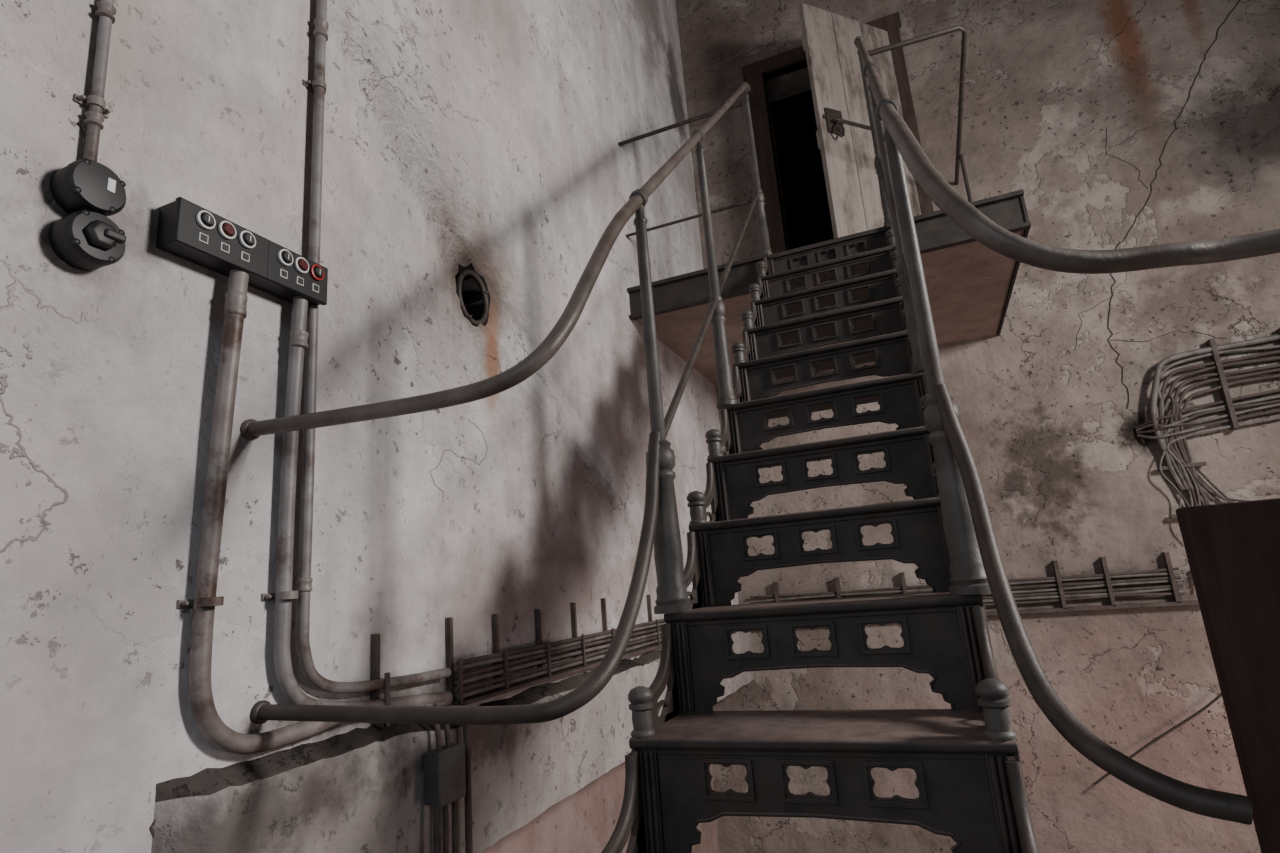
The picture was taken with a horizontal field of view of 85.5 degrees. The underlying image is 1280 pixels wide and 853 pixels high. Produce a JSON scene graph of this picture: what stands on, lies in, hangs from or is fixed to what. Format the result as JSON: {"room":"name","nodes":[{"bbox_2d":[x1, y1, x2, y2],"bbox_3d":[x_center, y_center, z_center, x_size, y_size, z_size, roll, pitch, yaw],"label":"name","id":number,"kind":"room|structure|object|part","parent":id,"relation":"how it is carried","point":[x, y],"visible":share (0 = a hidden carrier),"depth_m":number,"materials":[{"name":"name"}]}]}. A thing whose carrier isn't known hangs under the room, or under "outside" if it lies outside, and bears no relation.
{"room":"industrial stairwell","nodes":[
{"label":"industrial stairwell","id":0,"kind":"room"},
{"bbox_2d":[0,0,738,852],"bbox_3d":[-1.015,-1.797,2.199,0.355,5.960,7.543,-10,-14,21],"label":"wall","id":1,"kind":"structure","parent":0,"point":[482,137],"depth_m":1.67,"materials":[{"name":"paint"}]},
{"bbox_2d":[48,209,125,270],"bbox_3d":[-0.933,-0.321,1.182,0.080,0.093,0.093,-10,-14,21],"label":"switch box","id":2,"kind":"object","parent":1,"relation":"attached to","point":[86,240],"visible":1,"depth_m":1.16,"materials":[{"name":"black metal"}]},
{"bbox_3d":[-0.907,-0.325,1.173,0.024,0.045,0.054,-10,-14,21],"label":"knob","id":3,"kind":"part","parent":2,"relation":"part of","materials":[{"name":"black metal"}]},
{"bbox_2d":[50,158,125,216],"bbox_3d":[-0.952,-0.410,1.200,0.060,0.094,0.094,-10,-14,21],"label":"switch box","id":4,"kind":"object","parent":1,"relation":"attached to","point":[87,184],"visible":0.97,"depth_m":1.18,"materials":[{"name":"grey metal"}]},
{"bbox_2d":[73,0,115,161],"bbox_3d":[-1.000,-0.853,1.309,0.031,0.800,0.055,-10,-14,21],"label":"conduit","id":5,"kind":"object","parent":1,"relation":"attached to","point":[95,102],"visible":0.99,"depth_m":1.25,"materials":[{"name":"metal"}]},
{"bbox_2d":[149,819,155,837],"bbox_3d":[-0.804,0.775,1.147,0.005,0.336,0.036,-10,-14,21],"label":"crack","id":6,"kind":"object","parent":1,"relation":"attached to","point":[153,822],"visible":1,"depth_m":1.16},
{"bbox_2d":[156,197,327,304],"bbox_3d":[-0.825,-0.357,1.474,0.078,0.093,0.356,-10,-14,21],"label":"panel","id":7,"kind":"object","parent":1,"relation":"attached to","point":[189,231],"visible":1,"depth_m":1.42,"materials":[{"name":"black metal"}]},
{"bbox_2d":[177,269,452,753],"bbox_3d":[-0.684,0.205,1.616,0.060,0.964,0.734,-10,-14,21],"label":"conduit","id":8,"kind":"object","parent":1,"relation":"attached to","point":[209,723],"visible":0.94,"depth_m":1.31,"materials":[{"name":"grey metal"}]},
{"bbox_2d":[261,296,451,705],"bbox_3d":[-0.653,0.223,1.695,0.055,0.968,0.560,-10,-14,21],"label":"conduit","id":9,"kind":"object","parent":1,"relation":"attached to","point":[283,595],"visible":0.81,"depth_m":1.46,"materials":[{"name":"metal"}]},
{"bbox_2d":[296,0,450,693],"bbox_3d":[-0.736,-0.875,1.976,0.042,3.094,0.511,-10,-14,21],"label":"conduit","id":10,"kind":"object","parent":1,"relation":"attached to","point":[318,87],"visible":0.98,"depth_m":1.59,"materials":[{"name":"metal"}]},
{"bbox_2d":[424,703,472,852],"bbox_3d":[-0.459,1.166,1.655,0.086,0.956,0.158,-10,-14,21],"label":"junction box","id":11,"kind":"object","parent":1,"relation":"attached to","point":[447,768],"visible":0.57,"depth_m":1.68,"materials":[{"name":"grey metal"}]},
{"bbox_2d":[430,419,487,491],"bbox_3d":[-0.544,0.102,2.098,0.002,0.275,0.286,-10,-14,21],"label":"crack","id":12,"kind":"object","parent":1,"relation":"attached to","point":[468,419],"visible":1,"depth_m":2.10,"materials":[{"name":"grey paint"}]},
{"bbox_2d":[370,595,739,726],"bbox_3d":[0.024,0.884,3.134,0.049,0.242,3.319,-10,-14,21],"label":"cable tray","id":13,"kind":"object","parent":1,"relation":"attached to","point":[497,656],"visible":0.66,"depth_m":2.18,"materials":[{"name":"grey metal"}]},
{"bbox_2d":[151,631,753,852],"bbox_3d":[-0.034,1.143,2.881,0.087,0.400,3.888,-10,-14,21],"label":"wall","id":14,"kind":"structure","parent":0,"point":[358,790],"depth_m":1.59,"materials":[{"name":"grey paint"}]},
{"bbox_2d":[480,761,719,852],"bbox_3d":[-0.339,2.364,2.958,0.350,2.000,4.143,-10,-14,21],"label":"wall","id":15,"kind":"structure","parent":0,"point":[584,821],"depth_m":3.00,"materials":[{"name":"paint"}]},
{"bbox_2d":[770,90,833,249],"bbox_3d":[1.852,-1.645,5.915,1.960,2.807,1.350,-10,-14,21],"label":"doorway","id":16,"kind":"structure","parent":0,"point":[806,205],"depth_m":6.73,"materials":[{"name":"black"}]},
{"bbox_2d":[601,36,1038,852],"bbox_3d":[0.521,-0.524,2.212,0.672,3.254,2.260,-10,-14,21],"label":"staircase","id":17,"kind":"structure","parent":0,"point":[965,759],"depth_m":1.44,"materials":[{"name":"black metal"}]},
{"bbox_2d":[240,84,758,724],"bbox_3d":[-0.090,-0.639,2.528,0.756,2.810,2.337,-10,-14,21],"label":"stair handrail","id":18,"kind":"object","parent":17,"relation":"attached to","point":[262,711],"visible":0.96,"depth_m":1.29,"materials":[{"name":"metal"}]},
{"bbox_3d":[-0.111,-0.905,2.590,0.756,2.263,2.337,-10,-14,21],"label":"rail","id":19,"kind":"part","parent":18,"relation":"part of","materials":[{"name":"metal"}]},
{"bbox_3d":[0.033,-0.094,1.604,0.081,1.019,0.083,-10,-14,21],"label":"post","id":20,"kind":"part","parent":17,"relation":"part of","materials":[{"name":"metal"}]},
{"bbox_2d":[618,101,752,236],"bbox_3d":[0.230,-1.375,3.718,0.713,0.588,0.021,-10,-14,21],"label":"landing railing","id":21,"kind":"object","parent":17,"relation":"attached to","point":[737,104],"visible":0.83,"depth_m":3.72,"materials":[{"name":"metal"}]},
{"bbox_3d":[0.242,-0.558,2.336,0.066,1.019,0.068,-10,-14,21],"label":"post","id":22,"kind":"part","parent":17,"relation":"part of","materials":[{"name":"metal"}]},
{"bbox_3d":[0.591,-1.331,3.555,0.066,1.019,0.068,-10,-14,21],"label":"post","id":23,"kind":"part","parent":17,"relation":"part of","materials":[{"name":"metal"}]},
{"bbox_3d":[1.133,-1.440,3.346,0.066,1.054,0.068,-10,-14,21],"label":"post","id":24,"kind":"part","parent":17,"relation":"part of","materials":[{"name":"metal"}]},
{"bbox_3d":[0.784,-0.667,2.126,0.066,1.054,0.068,-10,-14,21],"label":"post","id":25,"kind":"part","parent":17,"relation":"part of","materials":[{"name":"metal"}]},
{"bbox_3d":[0.575,-0.204,1.394,0.081,1.054,0.083,-10,-14,21],"label":"post","id":26,"kind":"part","parent":17,"relation":"part of","materials":[{"name":"metal"}]},
{"bbox_2d":[856,38,1279,824],"bbox_3d":[1.543,-0.881,1.896,1.660,2.944,2.308,-10,-14,21],"label":"stair handrail","id":27,"kind":"object","parent":17,"relation":"attached to","point":[1216,804],"visible":0.98,"depth_m":0.94,"materials":[{"name":"metal"}]},
{"bbox_3d":[1.517,-1.207,1.972,1.660,2.274,2.308,-10,-14,21],"label":"rail","id":28,"kind":"part","parent":27,"relation":"part of","materials":[{"name":"metal"}]},
{"bbox_2d":[675,0,1279,852],"bbox_3d":[2.844,-0.600,4.342,6.125,7.900,0.350,-10,-14,21],"label":"wall","id":29,"kind":"structure","parent":0,"point":[1067,477],"depth_m":4.20,"materials":[{"name":"paint"}]},
{"bbox_2d":[627,189,1030,385],"bbox_3d":[1.105,-0.652,4.023,1.875,0.170,1.590,-10,-14,21],"label":"landing platform","id":30,"kind":"object","parent":29,"relation":"attached to","point":[970,285],"depth_m":3.54,"materials":[{"name":"brown wood"}]},
{"bbox_2d":[868,25,972,202],"bbox_3d":[1.823,-1.333,3.813,0.430,0.953,1.618,-14,-16,37],"label":"railing","id":31,"kind":"object","parent":30,"relation":"attached to","point":[959,157],"visible":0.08,"depth_m":3.54,"materials":[{"name":"grey metal"}]},
{"bbox_2d":[742,12,933,253],"bbox_3d":[1.447,-1.755,5.001,1.170,2.367,0.115,-10,-14,21],"label":"frame","id":32,"kind":"object","parent":29,"relation":"attached to","point":[754,73],"visible":0.52,"depth_m":5.17,"materials":[{"name":"brown wood"}]},
{"bbox_2d":[799,3,921,238],"bbox_3d":[1.518,-1.794,4.636,0.758,2.207,0.065,1,-14,-24],"label":"door","id":33,"kind":"structure","parent":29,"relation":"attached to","point":[833,63],"depth_m":4.62,"materials":[{"name":"paint"}]},
{"bbox_2d":[823,107,870,136],"bbox_3d":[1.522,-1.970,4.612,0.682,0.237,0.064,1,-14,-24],"label":"latch","id":34,"kind":"object","parent":33,"relation":"attached to","point":[834,121],"visible":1,"depth_m":4.52,"materials":[{"name":"metal"}]},
{"bbox_2d":[750,552,1198,615],"bbox_3d":[1.912,1.007,4.198,2.535,0.285,0.049,-10,-14,21],"label":"cable tray","id":35,"kind":"object","parent":29,"relation":"attached to","point":[1171,579],"visible":0.58,"depth_m":3.95,"materials":[{"name":"grey metal"}]},
{"bbox_2d":[1074,295,1113,350],"bbox_3d":[2.752,-0.627,4.194,0.265,0.301,0.004,-10,-14,21],"label":"crack","id":36,"kind":"object","parent":29,"relation":"attached to","point":[1113,295],"visible":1,"depth_m":4.21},
{"bbox_2d":[1105,127,1147,188],"bbox_3d":[3.002,-1.664,4.294,0.162,0.481,0.004,-10,-14,21],"label":"crack","id":37,"kind":"object","parent":29,"relation":"attached to","point":[1106,127],"visible":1,"depth_m":4.31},
{"bbox_2d":[1093,693,1221,785],"bbox_3d":[2.810,1.607,3.683,0.808,0.570,0.031,-9,-14,19],"label":"loose wire","id":38,"kind":"object","parent":29,"relation":"attached to","point":[1220,694],"visible":0.68,"depth_m":3.68,"materials":[{"name":"metal"}]},
{"bbox_2d":[1110,330,1226,341],"bbox_3d":[3.072,-0.507,4.033,0.552,0.110,0.004,-10,-14,21],"label":"crack","id":39,"kind":"object","parent":29,"relation":"attached to","point":[1177,330],"visible":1,"depth_m":4.04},
{"bbox_2d":[1107,0,1239,408],"bbox_3d":[3.266,-1.383,4.125,1.141,2.462,0.008,-10,-14,21],"label":"crack","id":40,"kind":"object","parent":29,"relation":"attached to","point":[1239,0],"visible":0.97,"depth_m":4.21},
{"bbox_2d":[1135,328,1279,523],"bbox_3d":[3.660,0.104,3.610,1.716,1.362,0.088,-10,-14,21],"label":"cable bundle","id":41,"kind":"object","parent":29,"relation":"attached to","point":[1162,431],"visible":0.84,"depth_m":3.86,"materials":[{"name":"grey plastic"}]},
{"bbox_2d":[1176,498,1279,852],"bbox_3d":[1.315,0.343,0.564,1.318,0.703,0.060,-10,-14,21],"label":"wooden barrier","id":42,"kind":"object","parent":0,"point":[1232,549],"visible":0.97,"depth_m":0.81,"materials":[{"name":"brown wood"}]}
]}

